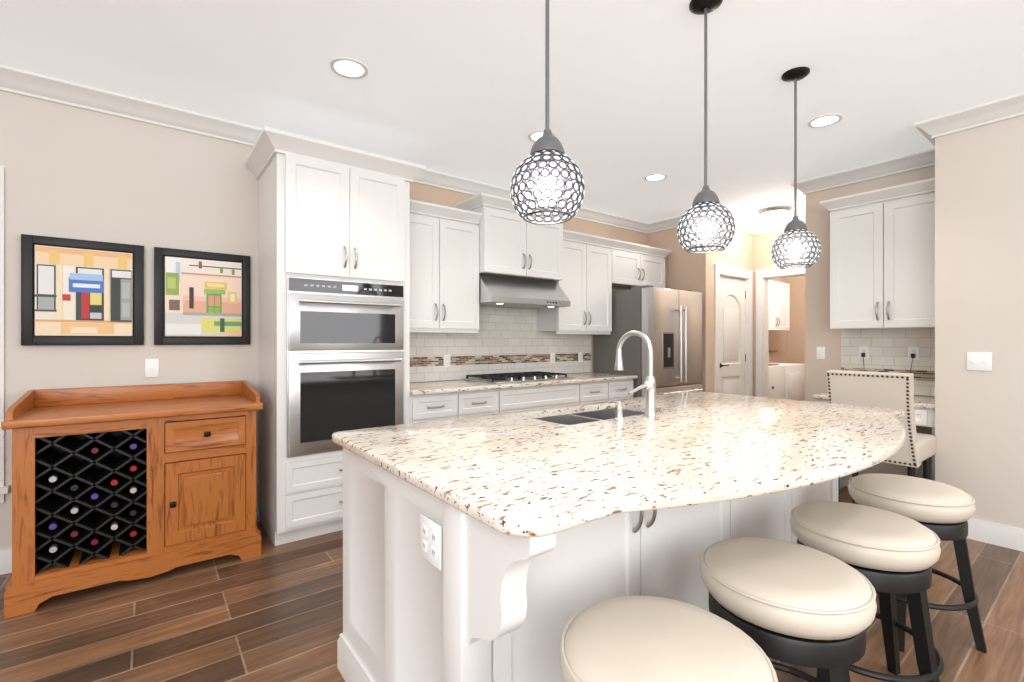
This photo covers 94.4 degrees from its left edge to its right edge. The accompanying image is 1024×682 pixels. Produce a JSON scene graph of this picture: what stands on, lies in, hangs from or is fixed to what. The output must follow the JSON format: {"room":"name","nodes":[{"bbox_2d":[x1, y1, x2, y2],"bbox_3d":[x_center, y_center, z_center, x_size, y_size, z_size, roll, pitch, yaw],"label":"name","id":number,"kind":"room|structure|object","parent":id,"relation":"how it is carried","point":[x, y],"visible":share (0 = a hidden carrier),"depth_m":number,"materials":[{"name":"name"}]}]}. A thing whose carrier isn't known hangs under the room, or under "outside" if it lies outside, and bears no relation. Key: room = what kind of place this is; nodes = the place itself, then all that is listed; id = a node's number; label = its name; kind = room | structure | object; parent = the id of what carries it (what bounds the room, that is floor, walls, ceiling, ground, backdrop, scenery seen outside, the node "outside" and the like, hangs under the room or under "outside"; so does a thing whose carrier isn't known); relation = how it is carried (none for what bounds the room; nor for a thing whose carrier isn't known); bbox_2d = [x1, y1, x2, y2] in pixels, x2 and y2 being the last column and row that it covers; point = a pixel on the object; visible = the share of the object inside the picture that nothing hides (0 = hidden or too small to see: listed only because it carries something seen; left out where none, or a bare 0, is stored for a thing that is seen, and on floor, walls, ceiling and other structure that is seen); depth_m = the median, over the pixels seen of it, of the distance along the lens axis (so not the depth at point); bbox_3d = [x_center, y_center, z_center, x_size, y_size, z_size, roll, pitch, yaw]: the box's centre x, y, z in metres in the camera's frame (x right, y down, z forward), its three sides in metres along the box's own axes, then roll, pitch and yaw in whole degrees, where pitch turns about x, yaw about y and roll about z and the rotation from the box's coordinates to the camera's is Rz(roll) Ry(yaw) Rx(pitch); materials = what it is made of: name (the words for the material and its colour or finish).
{"room":"kitchen","nodes":[
{"label":"kitchen","id":0,"kind":"room"},
{"bbox_2d":[0,90,786,549],"bbox_3d":[0.066,-0.100,4.843,12.400,2.740,0.136,0,0,-37],"label":"wall","id":1,"kind":"structure","parent":0,"point":[72,172],"depth_m":2.91,"materials":[{"name":"beige paint"}]},
{"bbox_2d":[0,166,9,502],"bbox_3d":[-3.330,-0.035,2.194,1.408,1.830,0.135,0,0,-37],"label":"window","id":2,"kind":"structure","parent":1,"relation":"in","point":[4,489],"depth_m":2.58,"materials":[{"name":"white"}]},
{"bbox_2d":[21,234,143,345],"bbox_3d":[-2.495,-0.282,2.779,0.535,0.615,0.048,0,0,-37],"label":"painting","id":3,"kind":"object","parent":1,"relation":"attached to","point":[79,292],"visible":1,"depth_m":2.75,"materials":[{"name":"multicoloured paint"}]},
{"bbox_2d":[0,502,257,574],"bbox_3d":[-3.244,1.204,2.227,3.665,0.132,0.016,0,0,-37],"label":"baseboard","id":4,"kind":"structure","parent":1,"relation":"attached to","point":[5,554],"depth_m":2.59,"materials":[{"name":"white wood"}]},
{"bbox_2d":[154,247,249,344],"bbox_3d":[-2.031,-0.282,3.135,0.535,0.615,0.048,0,0,-37],"label":"painting","id":5,"kind":"object","parent":1,"relation":"attached to","point":[201,298],"visible":1,"depth_m":3.11,"materials":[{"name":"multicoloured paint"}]},
{"bbox_2d":[0,65,648,233],"bbox_3d":[-1.473,-1.418,3.538,8.130,0.104,0.092,0,0,-37],"label":"crown molding","id":6,"kind":"structure","parent":1,"relation":"attached to","point":[35,85],"depth_m":3.00,"materials":[{"name":"white wood"}]},
{"bbox_2d":[410,306,590,381],"bbox_3d":[-0.100,0.013,4.642,2.508,0.682,0.009,0,0,-37],"label":"tile backsplash","id":7,"kind":"structure","parent":1,"relation":"attached to","point":[508,340],"depth_m":4.62,"materials":[{"name":"tile"}]},
{"bbox_2d":[444,355,450,367],"bbox_3d":[-0.583,0.180,4.258,0.070,0.115,0.008,0,0,-37],"label":"outlet","id":8,"kind":"object","parent":7,"relation":"attached to","point":[447,360],"visible":1,"depth_m":4.26,"materials":[{"name":"white plastic"}]},
{"bbox_2d":[550,352,554,362],"bbox_3d":[0.433,0.180,5.037,0.070,0.115,0.008,0,0,-37],"label":"outlet","id":9,"kind":"object","parent":7,"relation":"attached to","point":[552,357],"visible":1,"depth_m":5.03,"materials":[{"name":"white plastic"}]},
{"bbox_2d":[578,352,582,361],"bbox_3d":[0.766,0.180,5.293,0.070,0.115,0.008,0,0,-37],"label":"outlet","id":10,"kind":"object","parent":7,"relation":"attached to","point":[580,356],"visible":1,"depth_m":5.29,"materials":[{"name":"white plastic"}]},
{"bbox_2d":[479,274,569,308],"bbox_3d":[0.041,-0.455,4.439,0.920,0.262,0.502,0,0,-37],"label":"steel range hood","id":11,"kind":"object","parent":1,"relation":"attached to","point":[506,291],"visible":0.96,"depth_m":4.26,"materials":[{"name":"grey metal"}]},
{"bbox_2d":[410,193,671,334],"bbox_3d":[0.438,-0.656,4.780,3.530,1.172,0.444,0,0,-37],"label":"upper cabinet","id":12,"kind":"object","parent":1,"relation":"attached to","point":[458,249],"visible":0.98,"depth_m":4.21,"materials":[{"name":"white wood"}]},
{"bbox_2d":[769,280,789,330],"bbox_3d":[4.117,-0.560,7.653,0.950,0.780,0.366,0,0,-37],"label":"wall cabinet","id":13,"kind":"object","parent":1,"relation":"attached to","point":[779,306],"visible":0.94,"depth_m":7.62,"materials":[{"name":"white wood"}]},
{"bbox_2d":[0,486,1023,681],"bbox_3d":[2.319,1.320,1.906,12.400,0.100,7.600,0,0,-37],"label":"floor","id":14,"kind":"structure","parent":0,"point":[272,613],"depth_m":2.12,"materials":[{"name":"brown wood"}]},
{"bbox_2d":[1,380,262,618],"bbox_3d":[-2.072,0.770,2.708,1.070,1.000,0.580,0,0,-37],"label":"wine cabinet","id":15,"kind":"object","parent":14,"relation":"on","point":[110,484],"visible":1,"depth_m":2.52,"materials":[{"name":"brown wood"}]},
{"bbox_2d":[245,126,425,545],"bbox_3d":[-1.233,0.010,3.340,1.037,2.519,0.695,0,0,-37],"label":"tall cabinet","id":16,"kind":"object","parent":14,"relation":"on","point":[334,287],"visible":0.75,"depth_m":3.06,"materials":[{"name":"white wood"}]},
{"bbox_2d":[410,379,632,422],"bbox_3d":[0.096,0.830,4.385,2.508,0.880,0.656,0,0,-37],"label":"base cabinet","id":17,"kind":"object","parent":14,"relation":"on","point":[431,407],"visible":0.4,"depth_m":3.94,"materials":[{"name":"white wood"}]},
{"bbox_2d":[410,372,637,395],"bbox_3d":[0.100,0.372,4.391,2.520,0.034,0.650,0,0,-37],"label":"granite","id":18,"kind":"object","parent":17,"relation":"on","point":[434,387],"visible":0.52,"depth_m":3.96,"materials":[{"name":"beige stone"}]},
{"bbox_2d":[464,371,573,383],"bbox_3d":[0.073,0.332,4.398,0.900,0.044,0.510,0,0,-37],"label":"gas cooktop","id":19,"kind":"object","parent":18,"relation":"on","point":[497,378],"visible":1,"depth_m":4.29,"materials":[{"name":"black metal"}]},
{"bbox_2d":[337,450,837,681],"bbox_3d":[0.643,0.830,2.135,2.452,0.880,1.147,0,0,-37],"label":"kitchen island","id":20,"kind":"object","parent":14,"relation":"on","point":[493,611],"depth_m":1.35,"materials":[{"name":"white wood"}]},
{"bbox_2d":[420,514,441,569],"bbox_3d":[-0.221,0.540,1.280,0.008,0.115,0.115,0,0,-37],"label":"outlet","id":21,"kind":"object","parent":20,"relation":"attached to","point":[430,541],"visible":1,"depth_m":1.27,"materials":[{"name":"white plastic"}]},
{"bbox_2d":[332,391,905,597],"bbox_3d":[0.727,0.372,2.058,2.540,0.034,1.420,0,0,-37],"label":"island countertop","id":22,"kind":"structure","parent":20,"relation":"on","point":[615,507],"depth_m":1.52,"materials":[{"name":"beige stone"}]},
{"bbox_2d":[532,406,639,421],"bbox_3d":[0.416,0.483,2.374,0.766,0.213,0.396,0,0,-37],"label":"sink","id":23,"kind":"object","parent":22,"relation":"in","point":[601,411],"depth_m":2.55,"materials":[{"name":"grey metal"}]},
{"bbox_2d":[608,400,624,421],"bbox_3d":[0.467,0.311,2.135,0.044,0.086,0.083,0,0,-38],"label":"soap dispenser","id":24,"kind":"object","parent":22,"relation":"on","point":[619,414],"depth_m":2.11,"materials":[{"name":"silver metal"}]},
{"bbox_2d":[608,330,659,421],"bbox_3d":[0.515,0.151,2.258,0.270,0.406,0.242,0,0,-37],"label":"faucet","id":25,"kind":"object","parent":22,"relation":"on","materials":[{"name":"silver metal"}]},
{"bbox_2d":[594,285,702,397],"bbox_3d":[1.559,0.350,5.344,0.920,1.840,0.858,0,0,-37],"label":"refrigerator","id":26,"kind":"object","parent":14,"relation":"on","point":[667,322],"visible":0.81,"depth_m":5.01,"materials":[{"name":"grey metal"}]},
{"bbox_2d":[560,595,777,681],"bbox_3d":[0.321,0.951,1.011,0.454,0.639,0.454,0,0,-37],"label":"bar stool","id":27,"kind":"object","parent":14,"relation":"on","point":[637,638],"visible":1,"depth_m":0.99,"materials":[{"name":"beige leather"}]},
{"bbox_2d":[769,364,784,398],"bbox_3d":[3.479,0.730,6.903,0.685,1.080,0.663,0,0,-37],"label":"washer","id":28,"kind":"object","parent":14,"relation":"on","point":[776,380],"visible":0.19,"depth_m":6.69,"materials":[{"name":"white metal"}]},
{"bbox_2d":[769,363,804,400],"bbox_3d":[4.032,0.730,7.316,0.685,1.080,0.682,0,0,-37],"label":"dryer","id":29,"kind":"object","parent":14,"relation":"on","point":[794,381],"visible":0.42,"depth_m":7.05,"materials":[{"name":"white metal"}]},
{"bbox_2d":[701,537,876,681],"bbox_3d":[0.778,0.951,1.368,0.455,0.639,0.455,0,0,-37],"label":"bar stool","id":30,"kind":"object","parent":14,"relation":"on","point":[791,603],"visible":0.92,"depth_m":1.23,"materials":[{"name":"beige leather"}]},
{"bbox_2d":[790,501,944,681],"bbox_3d":[1.256,0.951,1.714,0.496,0.639,0.496,0,0,-37],"label":"bar stool","id":31,"kind":"object","parent":14,"relation":"on","point":[889,555],"visible":0.77,"depth_m":1.56,"materials":[{"name":"beige leather"}]},
{"bbox_2d":[813,392,934,487],"bbox_3d":[2.886,0.850,3.695,0.618,0.840,0.746,0,0,-37],"label":"desk","id":32,"kind":"object","parent":14,"relation":"on","point":[924,407],"visible":0.21,"depth_m":3.28,"materials":[{"name":"white stone"}]},
{"bbox_2d":[861,353,914,372],"bbox_3d":[3.000,0.263,3.834,0.232,0.326,0.354,0,0,-37],"label":"cables","id":33,"kind":"object","parent":32,"relation":"on","point":[863,355],"visible":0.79,"depth_m":3.77,"materials":[{"name":"black plastic"}]},
{"bbox_2d":[826,370,935,503],"bbox_3d":[2.493,0.735,3.224,0.539,1.070,0.500,0,0,-37],"label":"desk chair","id":34,"kind":"object","parent":14,"relation":"on","point":[890,390],"visible":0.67,"depth_m":3.02,"materials":[{"name":"beige fabric"}]},
{"bbox_2d":[848,473,986,652],"bbox_3d":[1.766,0.951,2.118,0.499,0.639,0.499,0,0,-37],"label":"bar stool","id":35,"kind":"object","parent":14,"relation":"on","point":[944,512],"visible":0.73,"depth_m":1.96,"materials":[{"name":"beige leather"}]},
{"bbox_2d":[967,518,1023,551],"bbox_3d":[4.158,1.204,1.467,0.016,0.132,4.366,0,0,-37],"label":"baseboard","id":36,"kind":"structure","parent":14,"relation":"on","point":[1005,536],"depth_m":2.95,"materials":[{"name":"white wood"}]},
{"bbox_2d":[0,0,1023,223],"bbox_3d":[2.319,-1.520,1.906,12.400,0.100,7.600,0,0,-37],"label":"ceiling","id":37,"kind":"structure","parent":0,"point":[454,87],"depth_m":2.62,"materials":[{"name":"white paint"}]},
{"bbox_2d":[330,57,367,78],"bbox_3d":[-0.876,-1.466,2.554,0.196,0.007,0.196,0,0,-37],"label":"recessed light","id":38,"kind":"object","parent":37,"relation":"in","point":[349,68],"visible":1,"depth_m":2.55,"materials":[{"name":"white plastic"}]},
{"bbox_2d":[528,130,554,141],"bbox_3d":[0.213,-1.466,3.402,0.196,0.007,0.196,0,0,-37],"label":"recessed light","id":39,"kind":"object","parent":37,"relation":"in","point":[533,136],"visible":0.56,"depth_m":3.38,"materials":[{"name":"white"}]},
{"bbox_2d":[510,0,584,224],"bbox_3d":[0.112,-0.928,1.497,0.236,1.083,0.236,0,0,-37],"label":"pendant light","id":40,"kind":"object","parent":37,"relation":"hanging from","point":[546,186],"visible":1,"depth_m":1.44,"materials":[{"name":"white metal"}]},
{"bbox_2d":[644,173,666,180],"bbox_3d":[1.287,-1.466,4.252,0.196,0.007,0.196,0,0,-37],"label":"recessed light","id":41,"kind":"object","parent":37,"relation":"in","point":[656,177],"visible":1,"depth_m":4.25,"materials":[{"name":"white plastic"}]},
{"bbox_2d":[677,0,735,252],"bbox_3d":[0.840,-0.931,2.056,0.236,1.076,0.236,0,0,-37],"label":"pendant light","id":42,"kind":"object","parent":37,"relation":"hanging from","point":[708,229],"visible":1,"depth_m":2.02,"materials":[{"name":"white"}]},
{"bbox_2d":[758,205,791,220],"bbox_3d":[2.938,-1.403,5.305,0.330,0.131,0.330,0,0,-37],"label":"dome ceiling light","id":43,"kind":"object","parent":37,"relation":"attached to","point":[774,213],"visible":1,"depth_m":5.21,"materials":[{"name":"white glass"}]},
{"bbox_2d":[771,67,820,268],"bbox_3d":[1.558,-0.938,2.607,0.236,1.063,0.236,0,0,-37],"label":"pendant light","id":44,"kind":"object","parent":37,"relation":"hanging from","point":[796,226],"visible":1,"depth_m":2.57,"materials":[{"name":"white"}]},
{"bbox_2d":[808,114,842,127],"bbox_3d":[2.085,-1.466,3.163,0.196,0.007,0.196,0,0,-37],"label":"recessed light","id":45,"kind":"object","parent":37,"relation":"in","point":[826,120],"visible":1,"depth_m":3.15,"materials":[{"name":"white"}]},
{"bbox_2d":[914,92,1023,140],"bbox_3d":[4.077,-1.418,1.510,0.092,0.104,4.352,0,0,-37],"label":"crown molding","id":46,"kind":"structure","parent":37,"relation":"attached to","point":[1009,107],"depth_m":3.01,"materials":[{"name":"white wood"}]},
{"bbox_2d":[647,227,710,391],"bbox_3d":[2.015,-0.100,5.769,0.120,2.740,0.800,0,0,-37],"label":"wall","id":47,"kind":"structure","parent":0,"point":[685,270],"depth_m":5.55,"materials":[{"name":"beige paint"}]},
{"bbox_2d":[648,214,699,232],"bbox_3d":[1.958,-1.418,5.668,0.092,0.104,0.690,0,0,-37],"label":"crown molding","id":48,"kind":"structure","parent":47,"relation":"attached to","point":[670,223],"depth_m":5.79,"materials":[{"name":"white"}]},
{"bbox_2d":[711,230,753,395],"bbox_3d":[2.670,-0.100,5.843,1.010,2.740,0.120,0,0,-37],"label":"wall","id":49,"kind":"structure","parent":0,"point":[738,252],"depth_m":5.82,"materials":[{"name":"beige paint"}]},
{"bbox_2d":[700,209,760,234],"bbox_3d":[2.650,-1.418,5.694,1.222,0.104,0.092,0,0,-37],"label":"crown molding","id":50,"kind":"structure","parent":49,"relation":"attached to","point":[741,225],"depth_m":5.89,"materials":[{"name":"white"}]},
{"bbox_2d":[720,276,745,394],"bbox_3d":[2.702,0.244,5.811,0.694,2.036,0.090,0,0,-37],"label":"pantry door","id":51,"kind":"structure","parent":49,"relation":"in","point":[732,334],"depth_m":5.84,"materials":[{"name":"white wood"}]},
{"bbox_2d":[714,264,752,395],"bbox_3d":[2.677,0.188,5.833,0.896,2.165,0.144,0,0,-37],"label":"door frame","id":52,"kind":"structure","parent":49,"relation":"attached to","point":[733,272],"depth_m":5.90,"materials":[{"name":"white wood"}]},
{"bbox_2d":[754,230,804,395],"bbox_3d":[3.249,-0.100,6.016,0.120,2.740,1.910,0,0,-37],"label":"wall","id":53,"kind":"structure","parent":0,"point":[763,245],"depth_m":6.02,"materials":[{"name":"beige paint"}]},
{"bbox_2d":[755,265,804,397],"bbox_3d":[3.456,0.182,5.727,0.144,2.175,0.966,0,0,-37],"label":"door frame","id":54,"kind":"structure","parent":53,"relation":"attached to","point":[763,276],"depth_m":6.02,"materials":[{"name":"white wood"}]},
{"bbox_2d":[760,215,804,232],"bbox_3d":[3.411,-1.418,5.630,0.092,0.104,0.900,0,0,-37],"label":"crown molding","id":55,"kind":"structure","parent":53,"relation":"attached to","point":[777,225],"depth_m":5.84,"materials":[{"name":"white wood"}]},
{"bbox_2d":[787,276,804,363],"bbox_3d":[5.550,-0.100,7.782,0.120,2.740,1.910,0,0,-37],"label":"wall","id":56,"kind":"structure","parent":0,"point":[796,343],"depth_m":8.37,"materials":[{"name":"beige paint"}]},
{"bbox_2d":[805,165,934,485],"bbox_3d":[3.092,-0.100,4.036,0.120,2.740,1.040,0,0,-37],"label":"wall","id":57,"kind":"structure","parent":0,"point":[819,332],"depth_m":4.29,"materials":[{"name":"beige paint"}]},
{"bbox_2d":[790,180,807,194],"bbox_3d":[3.191,-1.418,4.826,1.422,0.104,0.092,0,0,-37],"label":"crown molding","id":58,"kind":"structure","parent":57,"relation":"attached to","point":[800,185],"depth_m":4.39,"materials":[{"name":"white wood"}]},
{"bbox_2d":[816,347,824,359],"bbox_3d":[2.800,0.110,4.304,0.014,0.115,0.070,0,0,-37],"label":"light switch","id":59,"kind":"object","parent":57,"relation":"attached to","point":[820,352],"visible":1,"depth_m":4.30,"materials":[{"name":"white plastic"}]},
{"bbox_2d":[804,152,932,192],"bbox_3d":[3.014,-1.418,3.964,0.092,0.104,1.020,0,0,-37],"label":"crown molding","id":60,"kind":"structure","parent":57,"relation":"attached to","point":[917,160],"depth_m":3.98,"materials":[{"name":"white wood"}]},
{"bbox_2d":[819,178,934,329],"bbox_3d":[2.969,-0.636,3.787,0.374,1.072,0.790,0,0,-37],"label":"upper cabinet","id":61,"kind":"object","parent":57,"relation":"attached to","point":[882,258],"visible":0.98,"depth_m":3.67,"materials":[{"name":"white wood"}]},
{"bbox_2d":[841,328,934,395],"bbox_3d":[3.127,0.165,3.881,0.009,0.528,0.748,0,0,-37],"label":"tile backsplash","id":62,"kind":"structure","parent":57,"relation":"attached to","point":[888,350],"depth_m":3.88,"materials":[{"name":"tile"}]},
{"bbox_2d":[859,346,868,359],"bbox_3d":[2.996,0.100,4.039,0.008,0.115,0.070,0,0,-37],"label":"outlet","id":63,"kind":"object","parent":62,"relation":"attached to","point":[864,349],"visible":0.77,"depth_m":4.03,"materials":[{"name":"white plastic"}]},
{"bbox_2d":[908,346,918,360],"bbox_3d":[3.197,0.100,3.777,0.008,0.115,0.070,0,0,-37],"label":"outlet","id":64,"kind":"object","parent":62,"relation":"attached to","point":[913,350],"visible":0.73,"depth_m":3.77,"materials":[{"name":"white plastic"}]},
{"bbox_2d":[920,141,934,164],"bbox_3d":[3.039,-1.418,3.398,0.540,0.104,0.092,0,0,-37],"label":"crown molding","id":65,"kind":"structure","parent":57,"relation":"attached to","point":[930,153],"depth_m":3.66,"materials":[{"name":"white wood"}]},
{"bbox_2d":[935,115,1023,528],"bbox_3d":[4.262,-0.100,1.443,0.120,2.740,4.500,0,0,-37],"label":"wall","id":66,"kind":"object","parent":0,"point":[979,273],"visible":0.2,"depth_m":3.01,"materials":[{"name":"beige paint"}]},
{"bbox_2d":[967,352,991,370],"bbox_3d":[2.969,0.130,3.015,0.014,0.115,0.115,0,0,-37],"label":"light switch","id":67,"kind":"object","parent":66,"relation":"attached to","point":[981,361],"visible":1,"depth_m":3.02,"materials":[{"name":"white plastic"}]}
]}

